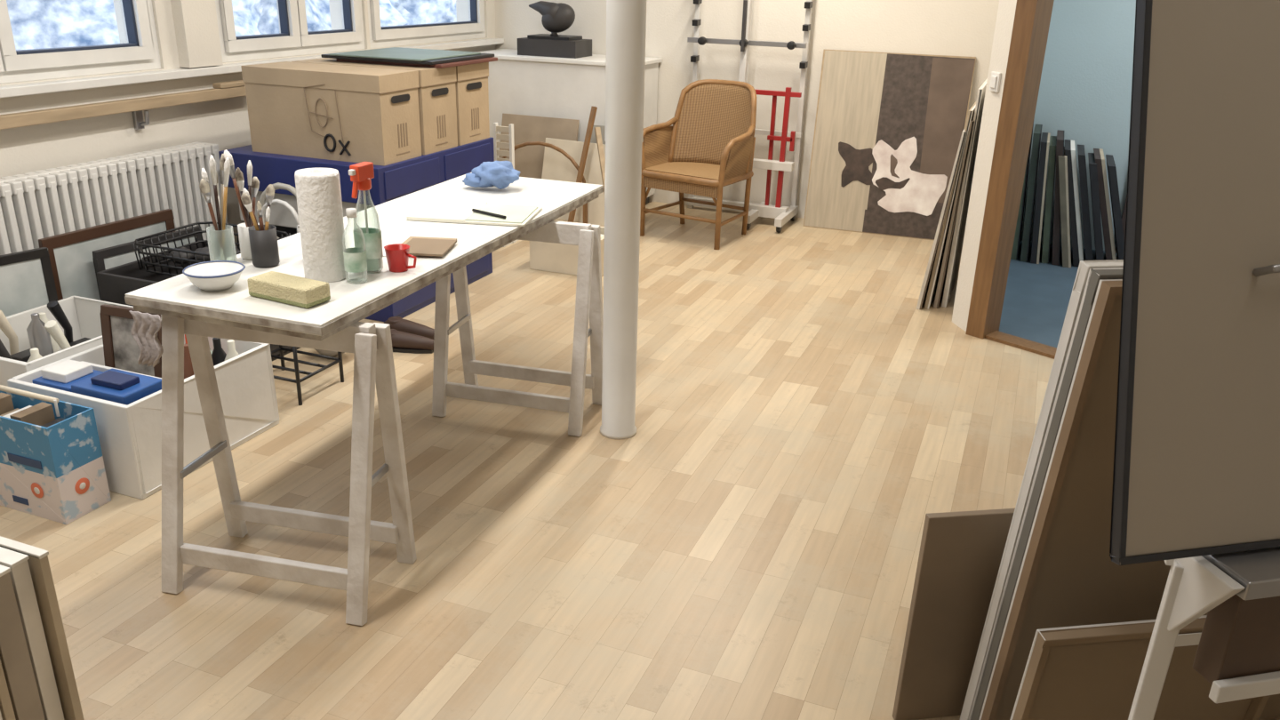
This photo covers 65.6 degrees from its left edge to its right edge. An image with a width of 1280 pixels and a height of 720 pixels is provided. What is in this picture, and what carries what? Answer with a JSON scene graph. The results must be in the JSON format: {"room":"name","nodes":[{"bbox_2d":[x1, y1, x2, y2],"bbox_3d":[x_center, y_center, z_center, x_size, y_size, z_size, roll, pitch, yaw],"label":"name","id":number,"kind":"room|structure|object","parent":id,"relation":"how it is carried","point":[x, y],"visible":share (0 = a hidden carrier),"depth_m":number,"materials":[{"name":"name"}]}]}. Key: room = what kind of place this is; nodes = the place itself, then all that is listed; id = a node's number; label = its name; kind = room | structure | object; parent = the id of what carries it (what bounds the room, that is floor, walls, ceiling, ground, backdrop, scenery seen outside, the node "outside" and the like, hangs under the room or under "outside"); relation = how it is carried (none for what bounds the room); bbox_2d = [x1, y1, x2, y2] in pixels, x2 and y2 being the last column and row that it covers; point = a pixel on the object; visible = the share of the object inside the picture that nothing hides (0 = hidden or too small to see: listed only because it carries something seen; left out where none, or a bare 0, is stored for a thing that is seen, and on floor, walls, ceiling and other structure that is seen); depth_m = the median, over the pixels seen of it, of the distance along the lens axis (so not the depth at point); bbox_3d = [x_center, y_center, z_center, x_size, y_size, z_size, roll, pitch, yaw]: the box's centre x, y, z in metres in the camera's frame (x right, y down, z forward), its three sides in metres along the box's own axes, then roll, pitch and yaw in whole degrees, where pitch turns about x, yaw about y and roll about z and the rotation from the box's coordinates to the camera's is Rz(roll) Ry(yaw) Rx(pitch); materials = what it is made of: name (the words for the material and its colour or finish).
{"room":"art studio","nodes":[
{"label":"art studio","id":0,"kind":"room"},
{"bbox_2d":[0,0,495,247],"bbox_3d":[-2.585,-1.248,3.414,0.300,2.700,8.020,10,23,20],"label":"wall","id":1,"kind":"structure","parent":0,"point":[188,35],"depth_m":4.41,"materials":[{"name":"paint"}]},
{"bbox_2d":[0,0,160,83],"bbox_3d":[-2.540,-1.496,3.242,0.142,1.210,2.224,10,23,20],"label":"window","id":2,"kind":"structure","parent":1,"relation":"in","point":[140,52],"depth_m":4.07,"materials":[{"name":"white paint"}]},
{"bbox_2d":[0,141,228,255],"bbox_3d":[-2.644,-0.117,3.245,0.172,0.715,3.375,10,23,20],"label":"radiator","id":3,"kind":"object","parent":1,"relation":"attached to","point":[38,204],"visible":0.42,"depth_m":4.05,"materials":[{"name":"white metal"}]},
{"bbox_2d":[0,80,246,129],"bbox_3d":[-2.814,-0.485,2.741,0.090,0.160,4.980,10,23,20],"label":"wall handrail","id":4,"kind":"object","parent":1,"relation":"attached to","point":[232,89],"visible":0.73,"depth_m":4.18,"materials":[{"name":"brown wood"}]},
{"bbox_2d":[0,38,503,97],"bbox_3d":[-2.487,-0.940,3.546,0.130,0.035,7.920,10,23,20],"label":"windowsill","id":5,"kind":"object","parent":1,"relation":"attached to","point":[103,81],"visible":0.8,"depth_m":4.29,"materials":[{"name":"white paint"}]},
{"bbox_2d":[215,0,365,62],"bbox_3d":[-1.785,-2.164,4.999,0.142,1.210,1.134,10,23,20],"label":"window","id":6,"kind":"structure","parent":1,"relation":"in","point":[293,38],"depth_m":5.11,"materials":[{"name":"white paint"}]},
{"bbox_2d":[367,0,485,48],"bbox_3d":[-1.316,-2.579,6.092,0.142,1.210,1.334,10,23,20],"label":"window","id":7,"kind":"structure","parent":1,"relation":"in","point":[404,35],"depth_m":6.20,"materials":[{"name":"white paint"}]},
{"bbox_2d":[0,200,1117,719],"bbox_3d":[0.224,0.521,2.926,6.400,0.107,8.100,10,23,20],"label":"floor","id":8,"kind":"structure","parent":0,"point":[751,552],"depth_m":2.94,"materials":[{"name":"beige wood"}]},
{"bbox_2d":[0,247,58,317],"bbox_3d":[-2.345,-0.103,3.526,0.022,0.500,0.554,16,26,33],"label":"picture frame","id":9,"kind":"object","parent":8,"relation":"on","point":[27,280],"visible":0.46,"depth_m":3.61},
{"bbox_2d":[0,536,84,719],"bbox_3d":[-1.334,0.595,1.756,0.528,0.543,0.336,10,23,20],"label":"canvases","id":10,"kind":"object","parent":8,"relation":"on","point":[37,681],"visible":1,"depth_m":1.73,"materials":[{"name":"beige wood"}]},
{"bbox_2d":[0,384,111,524],"bbox_3d":[-1.801,0.241,2.887,0.462,0.353,0.153,10,23,20],"label":"carton","id":11,"kind":"object","parent":8,"relation":"on","point":[52,468],"visible":1,"depth_m":2.81,"materials":[{"name":"blue cardboard"}]},
{"bbox_2d":[0,296,161,386],"bbox_3d":[-2.038,-0.008,3.483,0.466,0.370,0.576,10,23,20],"label":"crate","id":12,"kind":"object","parent":8,"relation":"on","point":[33,339],"visible":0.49,"depth_m":3.47,"materials":[{"name":"white paint"}]},
{"bbox_2d":[38,208,175,300],"bbox_3d":[-2.139,-0.316,4.084,0.022,0.500,0.604,11,23,22],"label":"picture frame","id":13,"kind":"object","parent":8,"relation":"on","point":[70,253],"visible":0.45,"depth_m":3.93,"materials":[{"name":"brown wood"}]},
{"bbox_2d":[7,334,279,499],"bbox_3d":[-1.584,0.125,3.223,0.486,0.336,0.596,10,23,20],"label":"storage box","id":14,"kind":"object","parent":8,"relation":"on","point":[130,436],"visible":0.39,"depth_m":3.08,"materials":[{"name":"white paint"}]},
{"bbox_2d":[32,359,161,405],"bbox_3d":[-1.653,0.178,3.060,0.400,0.318,0.160,10,23,20],"label":"packages","id":15,"kind":"object","parent":14,"relation":"in","point":[113,385],"visible":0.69,"depth_m":2.97,"materials":[{"name":"blue plastic"}]},
{"bbox_2d":[99,304,161,377],"bbox_3d":[-1.655,0.040,3.264,0.226,0.429,0.062,7,22,14],"label":"framed photo","id":16,"kind":"object","parent":14,"relation":"in","point":[121,350],"visible":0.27,"depth_m":3.24,"materials":[{"name":"brown wood"}]},
{"bbox_2d":[92,225,202,300],"bbox_3d":[-2.031,-0.307,4.179,0.022,0.420,0.504,12,24,25],"label":"picture frame","id":17,"kind":"object","parent":8,"relation":"on","point":[108,258],"visible":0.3,"depth_m":4.02,"materials":[{"name":"wood"}]},
{"bbox_2d":[96,242,300,360],"bbox_3d":[-1.735,-0.213,4.041,0.586,0.360,0.546,10,23,20],"label":"crate","id":18,"kind":"object","parent":8,"relation":"on","point":[114,283],"visible":0.09,"depth_m":3.90,"materials":[{"name":"black plastic"}]},
{"bbox_2d":[132,221,290,276],"bbox_3d":[-1.682,-0.429,3.937,0.480,0.119,0.400,10,23,20],"label":"wire basket","id":19,"kind":"object","parent":18,"relation":"on","point":[181,255],"visible":0.53,"depth_m":3.92,"materials":[{"name":"black metal"}]},
{"bbox_2d":[258,182,300,238],"bbox_3d":[-1.525,-0.460,4.324,0.300,0.624,0.190,10,23,20],"label":"coiled cable","id":20,"kind":"object","parent":8,"relation":"on","point":[276,186],"visible":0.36,"depth_m":4.20,"materials":[{"name":"white plastic"}]},
{"bbox_2d":[161,314,416,625],"bbox_3d":[-0.900,0.238,2.477,0.555,0.707,0.310,6,22,11],"label":"trestle","id":21,"kind":"object","parent":8,"relation":"on","point":[371,344],"visible":0.82,"depth_m":2.46,"materials":[{"name":"white wood"}]},
{"bbox_2d":[124,172,603,340],"bbox_3d":[-0.686,-0.387,3.060,0.558,0.043,1.722,9,22,18],"label":"tabletop","id":22,"kind":"object","parent":21,"relation":"on","point":[177,296],"visible":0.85,"depth_m":2.62,"materials":[{"name":"white laminate"}]},
{"bbox_2d":[129,310,163,367],"bbox_3d":[-1.165,-0.049,2.361,0.098,0.132,0.032,10,23,20],"label":"rag","id":23,"kind":"object","parent":22,"relation":"hanging from","point":[146,326],"visible":1,"depth_m":2.35,"materials":[{"name":"beige fabric"}]},
{"bbox_2d":[182,260,245,291],"bbox_3d":[-1.040,-0.202,2.433,0.143,0.049,0.143,10,23,20],"label":"enamel bowl","id":24,"kind":"object","parent":22,"relation":"on","point":[213,276],"visible":1,"depth_m":2.43,"materials":[{"name":"white paint"}]},
{"bbox_2d":[199,153,237,261],"bbox_3d":[-1.080,-0.377,2.538,0.079,0.298,0.076,-13,26,-33],"label":"jar","id":25,"kind":"object","parent":22,"relation":"on","point":[224,164],"visible":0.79,"depth_m":2.52,"materials":[{"name":"clear glass"}]},
{"bbox_2d":[224,150,259,260],"bbox_3d":[-1.045,-0.416,2.648,0.061,0.291,0.086,10,23,20],"label":"jar","id":26,"kind":"object","parent":22,"relation":"on","point":[237,177],"visible":0.65,"depth_m":2.64,"materials":[{"name":"white paint"}]},
{"bbox_2d":[240,184,279,267],"bbox_3d":[-0.987,-0.350,2.594,0.078,0.210,0.072,-3,22,-11],"label":"jar","id":27,"kind":"object","parent":22,"relation":"on","point":[263,238],"visible":1,"depth_m":2.59,"materials":[{"name":"grey ceramic"}]},
{"bbox_2d":[247,271,330,308],"bbox_3d":[-0.837,-0.169,2.370,0.190,0.045,0.080,12,24,25],"label":"sponge","id":28,"kind":"object","parent":22,"relation":"on","point":[272,285],"visible":1,"depth_m":2.34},
{"bbox_2d":[294,168,347,282],"bbox_3d":[-0.800,-0.339,2.497,0.106,0.270,0.106,10,23,20],"label":"paper towel roll","id":29,"kind":"object","parent":22,"relation":"on","point":[318,193],"visible":0.95,"depth_m":2.46,"materials":[{"name":"white paper"}]},
{"bbox_2d":[342,208,367,283],"bbox_3d":[-0.715,-0.287,2.486,0.055,0.186,0.055,10,23,20],"label":"clear bottle","id":30,"kind":"object","parent":22,"relation":"on","point":[355,259],"visible":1,"depth_m":2.48,"materials":[{"name":"clear glass"}]},
{"bbox_2d":[348,161,383,272],"bbox_3d":[-0.709,-0.363,2.553,0.076,0.280,0.070,-12,25,-31],"label":"spray bottle","id":31,"kind":"object","parent":22,"relation":"on","point":[361,173],"visible":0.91,"depth_m":2.55,"materials":[{"name":"green plastic"}]},
{"bbox_2d":[349,237,415,256],"bbox_3d":[-0.727,-0.322,2.827,0.190,0.002,0.200,-1,22,-7],"label":"paper sheet","id":32,"kind":"object","parent":22,"relation":"on","point":[386,241],"visible":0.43,"depth_m":2.88,"materials":[{"name":"white paper"}]},
{"bbox_2d":[384,243,416,271],"bbox_3d":[-0.632,-0.264,2.604,0.068,0.062,0.083,-13,26,-33],"label":"plastic cup","id":33,"kind":"object","parent":22,"relation":"on","point":[397,255],"visible":1,"depth_m":2.59,"materials":[{"name":"red plastic"}]},
{"bbox_2d":[401,236,456,256],"bbox_3d":[-0.609,-0.325,2.826,0.150,0.010,0.200,3,21,4],"label":"notebook","id":34,"kind":"object","parent":22,"relation":"on","point":[420,245],"visible":0.79,"depth_m":2.81,"materials":[{"name":"brown cardboard"}]},
{"bbox_2d":[406,199,542,226],"bbox_3d":[-0.531,-0.479,3.228,0.380,0.012,0.260,4,22,6],"label":"paper stack","id":35,"kind":"object","parent":22,"relation":"on","point":[437,211],"visible":0.99,"depth_m":3.19,"materials":[{"name":"white paper"}]},
{"bbox_2d":[472,208,506,218],"bbox_3d":[-0.481,-0.466,3.165,0.146,0.010,0.010,17,26,34],"label":"pencil","id":36,"kind":"object","parent":35,"relation":"on","point":[473,210],"visible":1,"depth_m":3.16,"materials":[{"name":"black"}]},
{"bbox_2d":[462,160,520,189],"bbox_3d":[-0.531,-0.670,3.587,0.220,0.099,0.147,10,23,20],"label":"rag","id":37,"kind":"object","parent":22,"relation":"on","point":[500,174],"visible":1,"depth_m":3.54,"materials":[{"name":"blue fabric"}]},
{"bbox_2d":[270,344,343,405],"bbox_3d":[-1.315,-0.020,3.716,0.294,0.260,0.254,10,23,20],"label":"shoe rack","id":38,"kind":"object","parent":8,"relation":"on","point":[298,380],"visible":0.35,"depth_m":3.72,"materials":[{"name":"black metal"}]},
{"bbox_2d":[313,348,344,357],"bbox_3d":[-1.254,-0.161,3.994,0.271,0.313,0.128,10,23,20],"label":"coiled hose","id":39,"kind":"object","parent":8,"relation":"on","point":[333,354],"visible":0.07,"depth_m":3.99,"materials":[{"name":"rubber"}]},
{"bbox_2d":[218,136,494,321],"bbox_3d":[-1.318,-0.700,4.847,0.855,0.700,0.970,10,23,20],"label":"cabinet","id":40,"kind":"object","parent":8,"relation":"on","point":[392,181],"visible":0.36,"depth_m":4.44,"materials":[{"name":"paint"}]},
{"bbox_2d":[240,61,421,166],"bbox_3d":[-1.356,-1.097,4.391,0.715,0.370,0.295,10,23,20],"label":"box","id":41,"kind":"object","parent":40,"relation":"on","point":[353,114],"visible":1,"depth_m":4.27,"materials":[{"name":"beige cardboard"}]},
{"bbox_2d":[293,57,457,155],"bbox_3d":[-1.231,-1.196,4.651,0.700,0.370,0.288,10,23,20],"label":"box","id":42,"kind":"object","parent":40,"relation":"on","point":[436,92],"visible":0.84,"depth_m":4.52,"materials":[{"name":"beige cardboard"}]},
{"bbox_2d":[320,47,497,68],"bbox_3d":[-1.089,-1.449,4.747,0.630,0.038,0.580,10,23,20],"label":"portfolio","id":43,"kind":"object","parent":42,"relation":"on","point":[397,56],"visible":1,"depth_m":4.59,"materials":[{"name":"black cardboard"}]},
{"bbox_2d":[455,62,489,145],"bbox_3d":[-1.119,-1.294,4.911,0.700,0.370,0.288,10,23,20],"label":"box","id":44,"kind":"object","parent":40,"relation":"on","point":[472,92],"visible":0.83,"depth_m":4.78,"materials":[{"name":"beige cardboard"}]},
{"bbox_2d":[384,316,434,339],"bbox_3d":[-0.985,-0.133,4.269,0.254,0.084,0.072,7,22,14],"label":"leather shoe","id":45,"kind":"object","parent":8,"relation":"on","point":[396,323],"visible":0.66,"depth_m":4.24,"materials":[{"name":"brown leather"}]},
{"bbox_2d":[390,328,434,353],"bbox_3d":[-0.968,-0.080,4.132,0.254,0.084,0.072,3,21,4],"label":"leather shoe","id":46,"kind":"object","parent":8,"relation":"on","point":[402,341],"visible":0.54,"depth_m":4.11,"materials":[{"name":"brown leather"}]},
{"bbox_2d":[493,122,518,247],"bbox_3d":[-0.774,-1.013,5.711,0.116,0.680,0.240,10,23,20],"label":"rack","id":47,"kind":"object","parent":8,"relation":"on","point":[509,129],"visible":0.36,"depth_m":5.61,"materials":[{"name":"white paint"}]},
{"bbox_2d":[432,220,602,436],"bbox_3d":[-0.426,-0.147,3.493,0.555,0.707,0.310,7,22,13],"label":"trestle","id":48,"kind":"object","parent":8,"relation":"on","point":[588,301],"visible":0.85,"depth_m":3.48,"materials":[{"name":"white wood"}]},
{"bbox_2d":[498,113,579,178],"bbox_3d":[-0.678,-1.273,6.490,0.550,0.609,0.154,10,23,20],"label":"leaning board","id":49,"kind":"object","parent":8,"relation":"on","point":[528,159],"visible":0.46,"depth_m":6.47,"materials":[{"name":"beige wood"}]},
{"bbox_2d":[501,106,605,223],"bbox_3d":[-0.496,-1.213,6.187,0.971,0.728,0.242,14,25,29],"label":"frame","id":50,"kind":"object","parent":8,"relation":"on","point":[580,169],"visible":0.57,"depth_m":6.09,"materials":[{"name":"brown wood"}]},
{"bbox_2d":[529,226,604,275],"bbox_3d":[-0.345,-0.596,5.339,0.406,0.203,0.300,10,23,20],"label":"wooden crate","id":51,"kind":"object","parent":8,"relation":"on","point":[551,257],"visible":0.2,"depth_m":5.23,"materials":[{"name":"beige wood"}]},
{"bbox_2d":[474,48,662,204],"bbox_3d":[-0.517,-1.557,6.725,1.200,0.965,0.510,10,23,20],"label":"sideboard","id":52,"kind":"object","parent":8,"relation":"on","point":[567,88],"visible":0.38,"depth_m":6.43,"materials":[{"name":"white paint"},{"name":"wood"}]},
{"bbox_2d":[517,0,591,58],"bbox_3d":[-0.556,-2.161,6.484,0.420,0.334,0.260,10,23,20],"label":"bird sculpture","id":53,"kind":"object","parent":52,"relation":"on","point":[556,18],"visible":1,"depth_m":6.41,"materials":[{"name":"grey stone"}]},
{"bbox_2d":[541,137,605,225],"bbox_3d":[-0.409,-1.134,6.314,0.500,0.491,0.128,12,24,25],"label":"leaning board","id":54,"kind":"object","parent":8,"relation":"on","point":[556,166],"visible":0.38,"depth_m":6.29,"materials":[{"name":"beige wood"}]},
{"bbox_2d":[590,125,646,192],"bbox_3d":[-0.151,-1.166,6.285,0.420,0.587,0.161,10,23,20],"label":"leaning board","id":55,"kind":"object","parent":8,"relation":"on","point":[593,140],"visible":0.02,"depth_m":6.29,"materials":[{"name":"beige wood"}]},
{"bbox_2d":[600,0,646,439],"bbox_3d":[-0.042,-1.007,2.978,0.128,2.700,0.128,10,23,20],"label":"support column","id":56,"kind":"structure","parent":8,"relation":"on","point":[626,20],"depth_m":3.13,"materials":[{"name":"paint"}]},
{"bbox_2d":[640,79,756,249],"bbox_3d":[0.376,-1.191,5.950,0.624,0.898,0.578,15,25,30],"label":"wicker armchair","id":57,"kind":"object","parent":8,"relation":"on","point":[708,147],"visible":0.96,"depth_m":5.99,"materials":[{"name":"wicker"}]},
{"bbox_2d":[687,0,812,232],"bbox_3d":[0.630,-1.938,6.085,0.780,2.201,0.465,10,23,20],"label":"easel","id":58,"kind":"object","parent":8,"relation":"on","point":[781,215],"visible":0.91,"depth_m":6.22,"materials":[{"name":"white wood"}]},
{"bbox_2d":[803,49,975,239],"bbox_3d":[1.515,-1.322,6.120,0.900,1.081,0.195,9,23,18],"label":"flower painting","id":59,"kind":"object","parent":8,"relation":"on","point":[889,127],"visible":0.97,"depth_m":6.11,"materials":[{"name":"brown wood"}]},
{"bbox_2d":[915,78,987,309],"bbox_3d":[1.567,-0.844,4.949,0.153,1.042,0.750,10,23,20],"label":"canvases","id":60,"kind":"object","parent":8,"relation":"on","point":[941,273],"visible":0.94,"depth_m":4.74,"materials":[{"name":"fabric"}]},
{"bbox_2d":[892,508,1015,719],"bbox_3d":[0.904,0.531,2.114,0.700,0.515,0.033,-2,22,-9],"label":"panel board","id":61,"kind":"object","parent":8,"relation":"on","point":[961,553],"visible":0.39,"depth_m":2.05,"materials":[{"name":"brown wood"}]},
{"bbox_2d":[959,259,1123,719],"bbox_3d":[1.252,0.273,1.957,1.104,1.128,0.140,-2,22,-9],"label":"canvas","id":62,"kind":"object","parent":8,"relation":"on","point":[1084,266],"visible":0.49,"depth_m":1.81},
{"bbox_2d":[968,267,1122,719],"bbox_3d":[1.280,0.311,1.942,1.154,1.069,0.142,-2,22,-9],"label":"picture frame","id":63,"kind":"object","parent":8,"relation":"on","point":[1095,275],"visible":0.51,"depth_m":1.78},
{"bbox_2d":[1010,118,1126,267],"bbox_3d":[2.643,-0.932,5.612,0.988,0.759,0.500,10,23,20],"label":"pictures","id":64,"kind":"object","parent":8,"relation":"on","point":[1061,157],"visible":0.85,"depth_m":5.50,"materials":[{"name":"fabric"}]},
{"bbox_2d":[978,279,1279,719],"bbox_3d":[1.310,0.328,1.919,1.200,1.057,0.141,-2,22,-9],"label":"canvas","id":65,"kind":"object","parent":8,"relation":"on","point":[1068,577],"visible":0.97,"depth_m":1.83,"materials":[{"name":"brown wood"}]},
{"bbox_2d":[1009,615,1269,719],"bbox_3d":[0.923,0.670,1.848,0.504,0.472,0.078,-2,22,-9],"label":"canvas","id":66,"kind":"object","parent":8,"relation":"on","point":[1086,672],"visible":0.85,"depth_m":1.78},
{"bbox_2d":[1175,632,1201,647],"bbox_3d":[0.955,0.489,1.736,0.080,0.027,0.004,-2,22,-9],"label":"label","id":67,"kind":"object","parent":66,"relation":"attached to","point":[1194,638],"visible":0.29,"depth_m":1.74,"materials":[{"name":"white paper"}]},
{"bbox_2d":[1128,546,1279,719],"bbox_3d":[1.006,0.178,1.343,0.795,1.741,0.470,-3,22,-13],"label":"easel","id":68,"kind":"object","parent":8,"relation":"on","point":[1238,651],"visible":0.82,"depth_m":1.19,"materials":[{"name":"white wood"}]},
{"bbox_2d":[1109,0,1279,565],"bbox_3d":[0.991,-0.290,1.161,0.919,0.977,0.741,10,23,20],"label":"canvas","id":69,"kind":"object","parent":68,"relation":"on","point":[1196,471],"depth_m":1.10},
{"bbox_2d":[494,0,1135,250],"bbox_3d":[1.818,-2.110,5.922,6.500,2.700,0.180,10,23,20],"label":"wall","id":70,"kind":"structure","parent":0,"point":[949,28],"depth_m":6.07,"materials":[{"name":"paint"}]},
{"bbox_2d":[952,0,1016,331],"bbox_3d":[1.873,-1.694,4.863,0.150,2.700,1.890,10,23,20],"label":"wall partition","id":71,"kind":"structure","parent":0,"point":[1006,8],"depth_m":4.33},
{"bbox_3d":[2.246,-1.107,3.392,1.853,2.700,0.978,10,23,20],"label":"wall","id":72,"kind":"structure","parent":0,"visible":0},
{"bbox_2d":[988,71,1001,92],"bbox_3d":[1.498,-1.175,4.198,0.018,0.080,0.070,-2,22,-10],"label":"light switch","id":73,"kind":"object","parent":72,"relation":"attached to","point":[996,76],"visible":1,"depth_m":4.18,"materials":[{"name":"white paint"}]},
{"bbox_2d":[965,0,1056,359],"bbox_3d":[1.890,-1.007,3.826,0.140,2.180,0.985,-17,28,-39],"label":"door frame","id":74,"kind":"structure","parent":72,"relation":"attached to","point":[1032,18],"depth_m":4.22,"materials":[{"name":"brown wood"}]},
{"label":"outside","id":75,"kind":"structure","parent":0,"visible":0},
{"bbox_3d":[-6.156,-1.023,9.171,10.050,0.100,24.000,10,23,20],"label":"ground","id":76,"kind":"structure","parent":75,"visible":0},
{"bbox_2d":[6,0,456,50],"bbox_3d":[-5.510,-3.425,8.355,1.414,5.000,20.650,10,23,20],"label":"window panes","id":77,"kind":"object","parent":76,"relation":"on","point":[36,24],"visible":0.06,"depth_m":9.35,"materials":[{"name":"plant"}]}
]}

